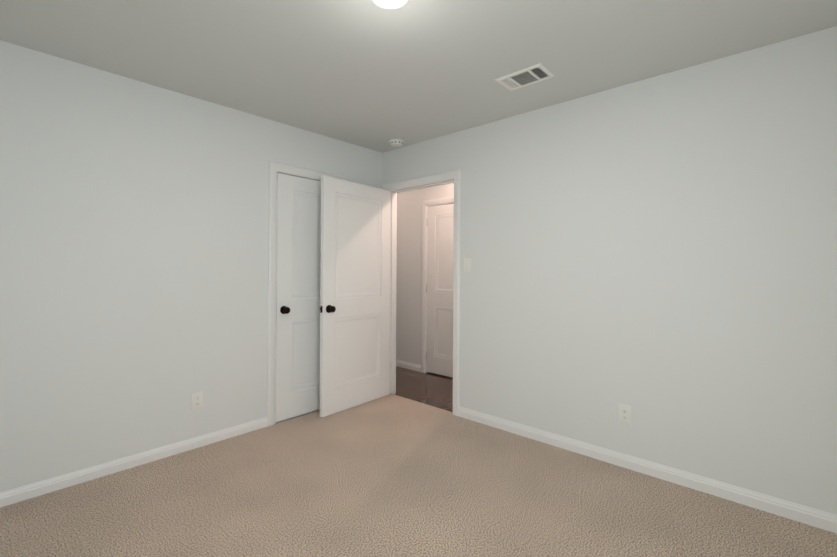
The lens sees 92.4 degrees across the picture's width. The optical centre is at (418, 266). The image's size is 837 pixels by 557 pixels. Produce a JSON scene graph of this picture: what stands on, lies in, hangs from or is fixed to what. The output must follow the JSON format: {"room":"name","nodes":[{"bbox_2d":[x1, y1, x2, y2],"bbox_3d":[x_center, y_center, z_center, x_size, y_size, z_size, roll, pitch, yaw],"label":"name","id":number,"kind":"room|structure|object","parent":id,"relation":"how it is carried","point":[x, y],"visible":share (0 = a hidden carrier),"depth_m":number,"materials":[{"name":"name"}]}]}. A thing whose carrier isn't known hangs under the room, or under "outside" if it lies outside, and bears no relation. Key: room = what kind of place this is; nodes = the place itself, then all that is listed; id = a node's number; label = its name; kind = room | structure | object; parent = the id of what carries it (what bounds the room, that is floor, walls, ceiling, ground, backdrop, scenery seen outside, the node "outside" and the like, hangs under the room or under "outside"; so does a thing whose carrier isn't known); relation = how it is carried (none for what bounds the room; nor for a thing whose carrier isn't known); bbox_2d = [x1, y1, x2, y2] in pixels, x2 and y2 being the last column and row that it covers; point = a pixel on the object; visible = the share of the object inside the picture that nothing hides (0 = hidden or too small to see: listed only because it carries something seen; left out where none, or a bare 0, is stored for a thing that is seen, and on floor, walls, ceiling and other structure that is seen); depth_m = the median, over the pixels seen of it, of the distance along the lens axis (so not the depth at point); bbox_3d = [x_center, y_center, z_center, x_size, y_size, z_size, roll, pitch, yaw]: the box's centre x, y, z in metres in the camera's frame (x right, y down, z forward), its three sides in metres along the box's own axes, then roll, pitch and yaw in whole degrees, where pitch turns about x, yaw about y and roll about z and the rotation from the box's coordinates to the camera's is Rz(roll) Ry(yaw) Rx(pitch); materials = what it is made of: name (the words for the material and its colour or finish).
{"room":"empty bedroom","nodes":[
{"label":"empty bedroom","id":0,"kind":"room"},
{"bbox_2d":[0,40,381,492],"bbox_3d":[-1.509,0.069,2.959,0.145,2.490,3.440,0,0,42],"label":"wall","id":1,"kind":"structure","parent":0,"point":[134,218],"depth_m":2.50,"materials":[{"name":"white paint"}]},
{"bbox_2d":[0,417,267,507],"bbox_3d":[-1.456,1.228,2.900,0.014,0.072,3.210,0,0,42],"label":"baseboard","id":2,"kind":"structure","parent":1,"relation":"attached to","point":[19,494],"depth_m":2.47,"materials":[{"name":"white paint"}]},
{"bbox_2d":[192,391,202,409],"bbox_3d":[-1.545,0.940,2.806,0.008,0.117,0.072,0,0,42],"label":"outlet","id":3,"kind":"object","parent":1,"relation":"attached to","point":[197,400],"visible":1,"depth_m":2.80,"materials":[{"name":"white plastic"}]},
{"bbox_2d":[276,173,320,421],"bbox_3d":[-0.932,0.253,3.473,0.100,2.022,0.614,0,0,42],"label":"closet door","id":4,"kind":"structure","parent":1,"relation":"in","point":[298,297],"depth_m":3.41,"materials":[{"name":"white paint"}]},
{"bbox_2d":[267,161,346,425],"bbox_3d":[-0.971,0.242,3.502,0.075,2.055,0.654,0,0,42],"label":"door frame","id":5,"kind":"structure","parent":1,"relation":"attached to","point":[296,176],"depth_m":3.35,"materials":[{"name":"white paint"}]},
{"bbox_2d":[0,393,836,556],"bbox_3d":[-0.128,1.279,1.718,3.570,0.030,3.240,0,0,42],"label":"floor carpet","id":6,"kind":"object","parent":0,"point":[391,475],"visible":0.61,"depth_m":2.13,"materials":[{"name":"beige carpet"}]},
{"bbox_2d":[0,0,836,152],"bbox_3d":[-0.314,-1.222,2.532,5.830,0.100,4.390,0,0,42],"label":"ceiling","id":7,"kind":"structure","parent":0,"point":[369,74],"depth_m":2.15,"materials":[{"name":"white paint"}]},
{"bbox_2d":[371,0,408,9],"bbox_3d":[-0.124,-1.164,1.720,0.189,0.024,0.189,0,0,42],"label":"recessed light","id":8,"kind":"object","parent":7,"relation":"in","point":[390,4],"visible":1,"depth_m":1.76,"materials":[{"name":"white plastic"}]},
{"bbox_2d":[389,139,403,146],"bbox_3d":[-0.204,-1.144,3.737,0.136,0.042,0.136,0,0,42],"label":"smoke detector","id":9,"kind":"object","parent":7,"relation":"attached to","point":[396,142],"visible":1,"depth_m":3.70,"materials":[{"name":"white plastic"}]},
{"bbox_2d":[495,63,554,90],"bbox_3d":[0.656,-1.162,2.481,0.300,0.011,0.200,0,0,42],"label":"ceiling vent","id":10,"kind":"object","parent":7,"relation":"in","point":[539,72],"visible":1,"depth_m":2.46,"materials":[{"name":"white plastic"}]},
{"bbox_2d":[394,366,452,411],"bbox_3d":[0.798,1.318,3.762,5.600,0.025,1.035,0,0,42],"label":"floor","id":11,"kind":"structure","parent":0,"point":[432,389],"depth_m":4.33,"materials":[{"name":"brown wood"}]},
{"bbox_2d":[396,183,453,364],"bbox_3d":[1.123,0.089,4.121,5.600,2.490,0.145,0,0,42],"label":"wall","id":12,"kind":"structure","parent":0,"point":[409,282],"depth_m":5.13,"materials":[{"name":"white paint"}]},
{"bbox_2d":[396,360,420,371],"bbox_3d":[-0.487,1.267,5.458,1.417,0.082,0.014,0,0,42],"label":"baseboard","id":13,"kind":"structure","parent":12,"relation":"attached to","point":[408,365],"depth_m":5.11,"materials":[{"name":"white paint"}]},
{"bbox_2d":[421,196,453,372],"bbox_3d":[0.406,0.248,4.708,0.916,2.122,0.093,0,0,42],"label":"door frame","id":14,"kind":"structure","parent":12,"relation":"attached to","point":[426,203],"depth_m":4.95,"materials":[{"name":"white paint"}]},
{"bbox_2d":[426,203,453,377],"bbox_3d":[0.376,0.278,4.681,0.770,2.029,0.100,0,0,42],"label":"hall door","id":15,"kind":"structure","parent":12,"relation":"in","point":[439,285],"depth_m":4.82,"materials":[{"name":"white paint"}]},
{"bbox_2d":[382,26,836,514],"bbox_3d":[0.476,0.082,3.406,5.600,2.490,0.115,0,0,42],"label":"wall","id":16,"kind":"structure","parent":0,"point":[658,254],"depth_m":2.40,"materials":[{"name":"white paint"}]},
{"bbox_2d":[320,176,389,417],"bbox_3d":[-0.557,0.255,3.687,0.166,2.025,0.830,0,0,39],"label":"entry door","id":17,"kind":"structure","parent":16,"relation":"in","point":[355,296],"depth_m":3.63,"materials":[{"name":"white paint"}]},
{"bbox_2d":[383,169,460,415],"bbox_3d":[0.030,0.235,3.794,0.964,2.133,0.134,0,0,42],"label":"door frame","id":18,"kind":"structure","parent":16,"relation":"attached to","point":[455,175],"depth_m":3.62,"materials":[{"name":"white paint"}]},
{"bbox_2d":[464,258,470,271],"bbox_3d":[0.409,-0.012,3.383,0.072,0.117,0.009,0,0,42],"label":"light switch","id":19,"kind":"object","parent":16,"relation":"attached to","point":[467,264],"visible":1,"depth_m":3.38,"materials":[{"name":"white plastic"}]},
{"bbox_2d":[619,404,630,424],"bbox_3d":[1.312,0.942,2.557,0.072,0.117,0.008,0,0,42],"label":"outlet","id":20,"kind":"object","parent":16,"relation":"attached to","point":[625,414],"visible":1,"depth_m":2.55,"materials":[{"name":"white plastic"}]},
{"bbox_2d":[459,406,836,533],"bbox_3d":[1.302,1.235,2.559,2.579,0.082,0.014,0,0,42],"label":"baseboard","id":21,"kind":"structure","parent":16,"relation":"attached to","point":[820,519],"depth_m":2.37,"materials":[{"name":"white paint"}]}
]}

